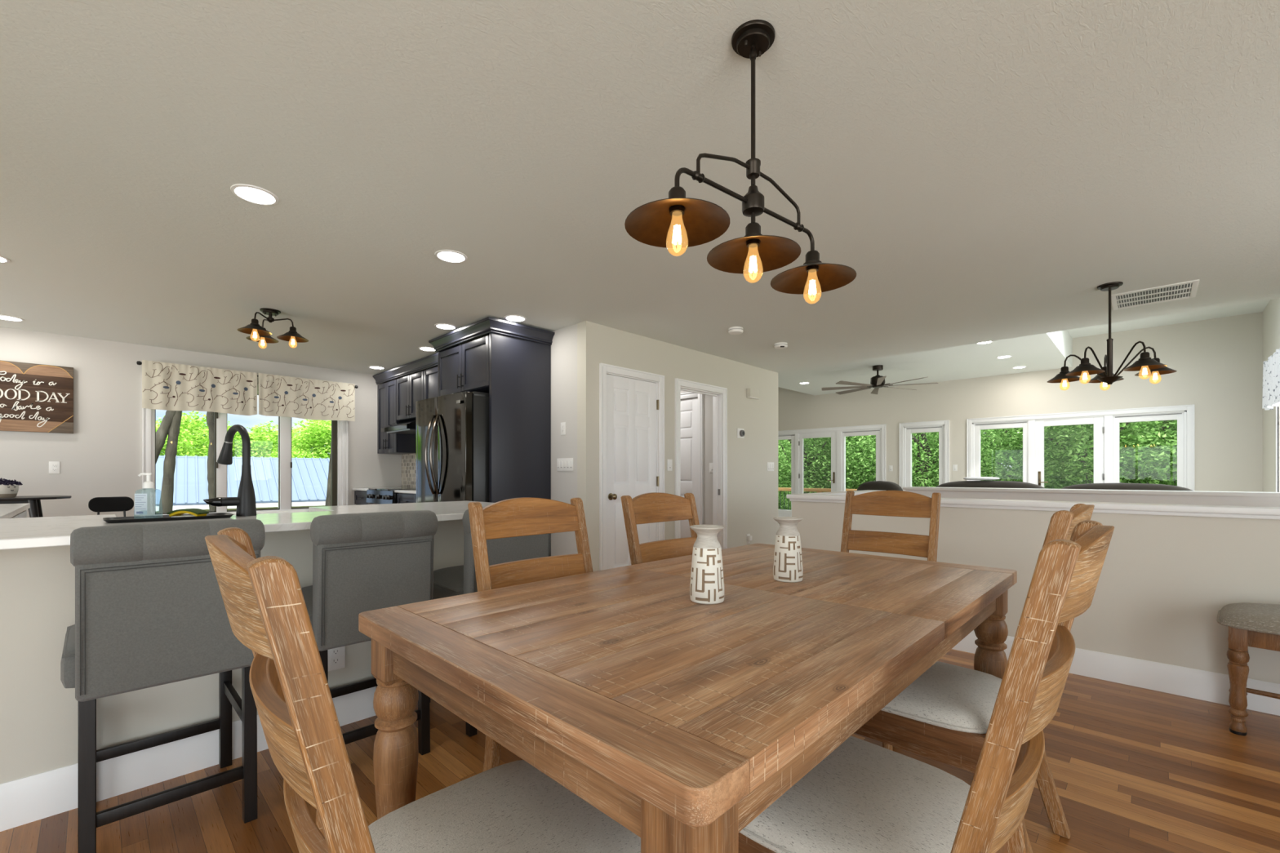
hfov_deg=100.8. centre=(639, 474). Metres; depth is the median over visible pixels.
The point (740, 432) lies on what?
thermostat
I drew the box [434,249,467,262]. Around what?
recessed light
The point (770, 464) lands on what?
light switch
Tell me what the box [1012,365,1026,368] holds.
recessed light
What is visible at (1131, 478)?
tree
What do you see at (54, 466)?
outlet
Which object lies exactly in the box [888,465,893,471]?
outlet
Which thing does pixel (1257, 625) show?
bench
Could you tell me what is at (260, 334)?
ceiling fixture
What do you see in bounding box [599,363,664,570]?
door
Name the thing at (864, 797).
dining chair
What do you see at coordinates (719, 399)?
door frame
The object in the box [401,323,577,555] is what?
wall
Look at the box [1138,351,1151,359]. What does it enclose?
socket
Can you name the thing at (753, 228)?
socket
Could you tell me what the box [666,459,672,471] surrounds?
light switch
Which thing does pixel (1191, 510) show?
trim
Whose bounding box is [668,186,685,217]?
socket
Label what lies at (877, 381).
ceiling fan
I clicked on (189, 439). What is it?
tree
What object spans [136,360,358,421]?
curtain valance
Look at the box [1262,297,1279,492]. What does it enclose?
wall
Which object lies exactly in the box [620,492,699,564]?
dining chair
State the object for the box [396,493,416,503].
base cabinet
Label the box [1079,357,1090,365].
socket
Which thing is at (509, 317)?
recessed light
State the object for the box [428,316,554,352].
trim
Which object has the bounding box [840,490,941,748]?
dining chair
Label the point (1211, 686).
baseboard
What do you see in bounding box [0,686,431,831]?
baseboard
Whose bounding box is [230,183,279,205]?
recessed light
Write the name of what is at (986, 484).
cushion
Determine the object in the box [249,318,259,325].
socket
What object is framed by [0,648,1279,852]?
floor
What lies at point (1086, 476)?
tree
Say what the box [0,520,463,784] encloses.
island base
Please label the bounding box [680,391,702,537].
door
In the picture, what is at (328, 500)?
tree
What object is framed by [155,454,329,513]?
fence
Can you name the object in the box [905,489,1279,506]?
wall
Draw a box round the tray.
[102,512,233,523]
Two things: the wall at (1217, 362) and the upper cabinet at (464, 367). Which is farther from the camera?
the wall at (1217, 362)
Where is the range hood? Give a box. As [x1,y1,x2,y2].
[380,417,416,435]
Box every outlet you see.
[48,461,59,473]
[327,646,345,671]
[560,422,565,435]
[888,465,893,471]
[952,464,957,471]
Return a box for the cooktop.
[368,487,416,491]
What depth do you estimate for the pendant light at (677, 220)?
1.62 m
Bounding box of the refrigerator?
[416,391,488,502]
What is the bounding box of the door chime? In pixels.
[746,388,759,399]
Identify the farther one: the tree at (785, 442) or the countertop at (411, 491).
the tree at (785, 442)
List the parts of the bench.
leg, seat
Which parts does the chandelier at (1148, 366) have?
lamp shade, arm, lamp shade, arm, lamp shade, arm, rod, hub dish, arm, arm, lamp shade, lamp shade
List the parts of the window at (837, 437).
sash, door, frame, handle, casing, sash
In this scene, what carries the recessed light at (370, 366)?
in the ceiling at (980, 168)
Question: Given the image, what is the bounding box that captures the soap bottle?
[134,472,154,519]
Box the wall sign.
[0,360,73,433]
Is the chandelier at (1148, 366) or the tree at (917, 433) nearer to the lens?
the chandelier at (1148, 366)
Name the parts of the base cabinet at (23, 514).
drawer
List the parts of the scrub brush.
handle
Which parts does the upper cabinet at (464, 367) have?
door, handle, door, frame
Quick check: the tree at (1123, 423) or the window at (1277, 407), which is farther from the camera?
the tree at (1123, 423)
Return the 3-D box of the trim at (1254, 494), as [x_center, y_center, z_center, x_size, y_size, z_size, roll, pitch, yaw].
[4.367,0.168,5.279,3.200,0.035,0.300,0,0,44]
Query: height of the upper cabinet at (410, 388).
0.525 m
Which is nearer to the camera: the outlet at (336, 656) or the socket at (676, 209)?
the socket at (676, 209)
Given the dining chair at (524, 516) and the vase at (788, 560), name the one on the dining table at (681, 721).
the vase at (788, 560)
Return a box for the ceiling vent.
[1111,279,1199,310]
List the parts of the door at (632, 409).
knob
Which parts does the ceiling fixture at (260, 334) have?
lamp shade, arm, lamp shade, arm, lamp shade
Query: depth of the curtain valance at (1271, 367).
6.01 m
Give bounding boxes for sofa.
[936,480,1192,490]
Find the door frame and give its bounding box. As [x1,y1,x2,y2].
[675,377,727,549]
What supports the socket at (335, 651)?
attached to the outlet at (336, 656)
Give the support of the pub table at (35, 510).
on the floor
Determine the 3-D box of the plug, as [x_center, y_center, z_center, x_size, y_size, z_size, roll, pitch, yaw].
[1.343,0.790,6.498,0.040,0.116,0.070,0,0,44]
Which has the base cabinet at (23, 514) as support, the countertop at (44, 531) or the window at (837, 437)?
the countertop at (44, 531)
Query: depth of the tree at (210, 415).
8.57 m
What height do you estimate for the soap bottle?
0.178 m
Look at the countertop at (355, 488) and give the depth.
6.98 m
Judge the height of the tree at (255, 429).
5.551 m
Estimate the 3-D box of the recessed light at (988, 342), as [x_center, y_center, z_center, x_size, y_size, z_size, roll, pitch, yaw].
[4.533,-1.737,6.971,0.192,0.006,0.192,0,0,44]
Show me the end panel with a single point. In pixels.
(520, 369)
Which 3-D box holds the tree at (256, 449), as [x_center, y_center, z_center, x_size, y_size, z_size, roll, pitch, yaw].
[-20.486,-0.174,27.224,4.786,4.956,4.341,0,0,-12]
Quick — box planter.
[0,478,22,497]
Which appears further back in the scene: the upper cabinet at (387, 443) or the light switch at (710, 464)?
the upper cabinet at (387, 443)
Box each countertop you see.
[0,501,493,550]
[351,487,399,490]
[394,489,416,493]
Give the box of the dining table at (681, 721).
[358,543,1017,852]
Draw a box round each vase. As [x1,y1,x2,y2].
[689,524,724,604]
[773,516,803,582]
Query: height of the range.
0.898 m
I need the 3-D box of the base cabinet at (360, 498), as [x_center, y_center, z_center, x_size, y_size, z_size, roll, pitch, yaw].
[-3.359,0.648,6.983,0.575,0.884,0.630,0,0,44]
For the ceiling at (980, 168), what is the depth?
2.27 m
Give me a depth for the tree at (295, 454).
25.97 m
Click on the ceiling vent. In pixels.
(1185, 290)
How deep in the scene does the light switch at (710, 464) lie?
6.37 m
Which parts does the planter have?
pot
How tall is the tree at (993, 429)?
6.449 m
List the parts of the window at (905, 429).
sash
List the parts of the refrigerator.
door, handle, handle, door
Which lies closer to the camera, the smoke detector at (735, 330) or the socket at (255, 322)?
the socket at (255, 322)
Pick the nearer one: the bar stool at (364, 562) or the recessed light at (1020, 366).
the bar stool at (364, 562)
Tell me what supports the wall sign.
attached to the wall at (102, 457)
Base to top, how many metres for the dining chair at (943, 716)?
1.009 m
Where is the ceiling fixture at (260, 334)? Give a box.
[237,307,308,346]
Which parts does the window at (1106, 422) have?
sash, handle, door, sash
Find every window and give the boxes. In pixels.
[142,384,348,515]
[777,424,885,516]
[898,420,949,491]
[966,404,1194,490]
[1275,403,1279,492]
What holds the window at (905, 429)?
in the wall at (1217, 362)
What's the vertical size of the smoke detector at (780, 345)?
0.048 m
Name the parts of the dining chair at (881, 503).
post, post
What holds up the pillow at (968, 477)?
on the sofa
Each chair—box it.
[88,496,133,516]
[204,527,640,852]
[467,497,592,772]
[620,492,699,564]
[737,520,1114,852]
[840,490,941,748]
[854,503,1094,852]
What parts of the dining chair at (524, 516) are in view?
post, post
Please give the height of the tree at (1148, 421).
6.278 m
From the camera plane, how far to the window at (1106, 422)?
8.38 m
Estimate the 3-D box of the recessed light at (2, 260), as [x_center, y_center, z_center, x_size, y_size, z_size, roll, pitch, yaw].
[-4.039,-1.347,3.276,0.192,0.006,0.192,0,0,44]
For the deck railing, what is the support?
on the deck
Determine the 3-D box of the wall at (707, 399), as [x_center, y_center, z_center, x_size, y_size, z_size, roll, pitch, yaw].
[0.152,-0.130,7.124,2.300,2.440,0.100,0,0,44]
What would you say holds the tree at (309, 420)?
on the ground
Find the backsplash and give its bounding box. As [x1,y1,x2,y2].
[401,453,416,487]
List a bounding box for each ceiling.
[0,0,1279,377]
[777,329,1072,395]
[1067,299,1270,337]
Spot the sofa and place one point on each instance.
(986, 484)
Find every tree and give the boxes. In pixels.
[155,410,182,512]
[155,410,234,456]
[155,423,208,456]
[177,424,278,457]
[205,411,213,511]
[234,420,315,457]
[259,445,322,457]
[262,420,331,458]
[291,418,331,457]
[324,443,331,506]
[777,435,875,510]
[777,436,871,510]
[777,440,847,498]
[808,434,915,488]
[822,431,938,488]
[845,429,1013,488]
[912,429,1014,481]
[928,424,1093,488]
[980,421,1177,488]
[981,420,1176,484]
[982,422,1157,480]
[1052,420,1177,485]
[1122,420,1177,485]
[1124,421,1177,484]
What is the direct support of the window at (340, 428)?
in the wall at (102, 457)
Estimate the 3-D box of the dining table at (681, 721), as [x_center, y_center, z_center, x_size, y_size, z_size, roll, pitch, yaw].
[0.314,0.710,1.545,1.029,0.760,1.785,0,0,44]
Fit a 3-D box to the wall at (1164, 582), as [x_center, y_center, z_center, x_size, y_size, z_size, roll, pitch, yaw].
[2.790,0.637,2.590,4.400,0.905,0.120,0,0,44]
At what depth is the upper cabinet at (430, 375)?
6.06 m
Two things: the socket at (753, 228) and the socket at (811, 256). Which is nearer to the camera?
the socket at (753, 228)
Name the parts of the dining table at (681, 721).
leg, leg, leg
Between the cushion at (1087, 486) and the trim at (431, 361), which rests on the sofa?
the cushion at (1087, 486)
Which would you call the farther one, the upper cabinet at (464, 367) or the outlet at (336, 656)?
the upper cabinet at (464, 367)
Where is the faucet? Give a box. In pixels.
[203,424,256,516]
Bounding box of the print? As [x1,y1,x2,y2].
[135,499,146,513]
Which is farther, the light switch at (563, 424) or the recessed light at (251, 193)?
the light switch at (563, 424)
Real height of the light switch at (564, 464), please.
0.113 m
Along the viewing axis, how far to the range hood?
6.33 m
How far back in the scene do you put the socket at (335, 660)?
2.29 m
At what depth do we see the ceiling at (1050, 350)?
8.51 m
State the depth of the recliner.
7.63 m
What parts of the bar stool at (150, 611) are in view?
seat, leg, backrest, leg, leg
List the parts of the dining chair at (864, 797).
seat, seat frame, post, post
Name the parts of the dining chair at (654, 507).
post, post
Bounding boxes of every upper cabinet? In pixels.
[377,379,416,454]
[396,370,424,420]
[424,366,437,399]
[437,335,488,396]
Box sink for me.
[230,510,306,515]
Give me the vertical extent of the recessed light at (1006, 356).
0.006 m
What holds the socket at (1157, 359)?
attached to the chandelier at (1148, 366)
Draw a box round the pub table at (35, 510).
[0,495,71,517]
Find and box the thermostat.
[737,428,745,438]
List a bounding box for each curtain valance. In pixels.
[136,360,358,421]
[1262,348,1279,409]
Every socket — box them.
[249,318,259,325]
[288,326,297,333]
[331,648,340,656]
[331,657,340,665]
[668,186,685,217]
[744,222,762,248]
[803,250,822,272]
[1059,366,1070,373]
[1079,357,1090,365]
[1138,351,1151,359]
[1151,357,1159,362]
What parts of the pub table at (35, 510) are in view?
leg, leg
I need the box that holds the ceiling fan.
[822,364,937,394]
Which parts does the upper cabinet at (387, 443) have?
door, door, frame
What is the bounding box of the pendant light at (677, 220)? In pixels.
[624,19,856,304]
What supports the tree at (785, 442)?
on the ground
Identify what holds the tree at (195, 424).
on the ground
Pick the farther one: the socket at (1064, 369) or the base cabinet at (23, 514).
the socket at (1064, 369)
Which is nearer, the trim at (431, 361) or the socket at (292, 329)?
the socket at (292, 329)
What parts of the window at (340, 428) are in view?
sash, sash, sash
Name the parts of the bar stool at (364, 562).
seat, leg, backrest, leg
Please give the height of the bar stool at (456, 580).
0.952 m
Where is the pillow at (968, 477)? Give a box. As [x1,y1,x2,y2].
[963,476,999,479]
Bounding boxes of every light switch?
[556,457,573,471]
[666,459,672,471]
[709,462,712,472]
[767,462,773,471]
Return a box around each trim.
[373,352,438,384]
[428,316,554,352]
[786,489,1279,519]
[902,486,1279,497]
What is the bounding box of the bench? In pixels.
[1217,602,1279,736]
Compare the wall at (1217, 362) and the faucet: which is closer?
the faucet
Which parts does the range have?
control panel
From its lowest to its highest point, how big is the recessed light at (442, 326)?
0.006 m
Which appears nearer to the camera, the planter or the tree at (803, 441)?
the planter
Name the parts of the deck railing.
rail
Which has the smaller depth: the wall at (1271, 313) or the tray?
the tray
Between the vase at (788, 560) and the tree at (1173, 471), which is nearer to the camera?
the vase at (788, 560)
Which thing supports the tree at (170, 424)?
on the ground
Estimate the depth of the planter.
4.37 m
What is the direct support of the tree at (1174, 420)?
on the ground
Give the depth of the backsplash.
7.24 m
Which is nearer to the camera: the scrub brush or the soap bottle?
the soap bottle
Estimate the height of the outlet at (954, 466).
0.115 m
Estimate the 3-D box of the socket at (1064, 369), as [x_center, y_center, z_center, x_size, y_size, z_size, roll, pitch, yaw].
[3.196,-0.778,3.987,0.062,0.067,0.062,0,0,44]
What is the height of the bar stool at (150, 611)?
0.952 m
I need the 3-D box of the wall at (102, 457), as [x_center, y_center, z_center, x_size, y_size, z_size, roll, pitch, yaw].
[-5.505,-0.130,5.290,0.130,2.440,6.330,0,0,44]
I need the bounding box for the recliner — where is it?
[857,480,902,490]
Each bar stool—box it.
[60,519,265,852]
[301,510,438,755]
[429,506,551,737]
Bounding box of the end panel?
[488,332,551,555]
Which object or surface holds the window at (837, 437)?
in the wall at (1217, 362)
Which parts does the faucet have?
lever, handle stem, spout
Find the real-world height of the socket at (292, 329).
0.067 m
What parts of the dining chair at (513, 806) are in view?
post, post, seat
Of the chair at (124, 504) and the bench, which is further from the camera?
the chair at (124, 504)
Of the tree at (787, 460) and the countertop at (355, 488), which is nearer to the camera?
the countertop at (355, 488)
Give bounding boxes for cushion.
[936,480,1044,488]
[1061,483,1192,490]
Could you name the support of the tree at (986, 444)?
on the ground
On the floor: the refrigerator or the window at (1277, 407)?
the refrigerator
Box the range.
[365,487,416,504]
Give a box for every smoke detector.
[728,326,743,334]
[773,342,787,349]
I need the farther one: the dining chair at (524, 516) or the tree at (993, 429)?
the tree at (993, 429)
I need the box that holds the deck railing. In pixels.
[777,487,857,510]
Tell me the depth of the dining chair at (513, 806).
0.68 m
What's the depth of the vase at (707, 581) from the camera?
1.35 m
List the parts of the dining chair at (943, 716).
leg, seat frame, seat, post, post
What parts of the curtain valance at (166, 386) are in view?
fabric panel, rod, fabric panel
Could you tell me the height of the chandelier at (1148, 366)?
0.718 m
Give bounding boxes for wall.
[0,326,401,517]
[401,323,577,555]
[577,320,777,571]
[680,390,712,524]
[777,311,1262,492]
[791,501,1279,684]
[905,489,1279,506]
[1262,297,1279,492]
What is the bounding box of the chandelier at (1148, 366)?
[1047,281,1177,390]
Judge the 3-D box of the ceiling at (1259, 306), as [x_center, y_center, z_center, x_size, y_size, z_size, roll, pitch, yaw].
[3.805,-2.280,8.520,9.000,0.140,4.870,0,0,44]
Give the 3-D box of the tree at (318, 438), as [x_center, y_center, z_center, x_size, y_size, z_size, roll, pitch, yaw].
[-17.417,-0.390,28.616,5.264,5.452,4.775,0,0,28]
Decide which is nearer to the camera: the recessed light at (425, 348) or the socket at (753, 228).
the socket at (753, 228)
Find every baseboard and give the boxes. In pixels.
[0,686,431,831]
[951,630,1279,715]
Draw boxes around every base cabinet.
[10,510,26,518]
[354,490,369,505]
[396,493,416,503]
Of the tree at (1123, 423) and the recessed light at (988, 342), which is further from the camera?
the tree at (1123, 423)
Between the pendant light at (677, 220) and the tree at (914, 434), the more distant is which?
the tree at (914, 434)
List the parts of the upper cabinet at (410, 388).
door, door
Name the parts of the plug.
plate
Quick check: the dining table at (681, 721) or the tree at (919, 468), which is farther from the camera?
the tree at (919, 468)
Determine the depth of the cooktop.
6.38 m
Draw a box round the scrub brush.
[166,508,208,517]
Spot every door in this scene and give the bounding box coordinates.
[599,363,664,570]
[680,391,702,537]
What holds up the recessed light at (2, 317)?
in the ceiling at (980, 168)
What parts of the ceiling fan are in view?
blade, blade, blade, blade, motor, blade, blade, blade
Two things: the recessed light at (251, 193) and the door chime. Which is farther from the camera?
the door chime
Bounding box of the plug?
[746,533,751,543]
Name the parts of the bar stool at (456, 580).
seat, leg, backrest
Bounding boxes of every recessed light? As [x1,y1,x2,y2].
[0,255,10,262]
[0,314,24,321]
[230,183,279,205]
[368,365,385,368]
[417,346,435,351]
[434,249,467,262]
[434,323,456,329]
[503,315,526,321]
[977,341,992,344]
[996,355,1011,358]
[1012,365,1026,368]

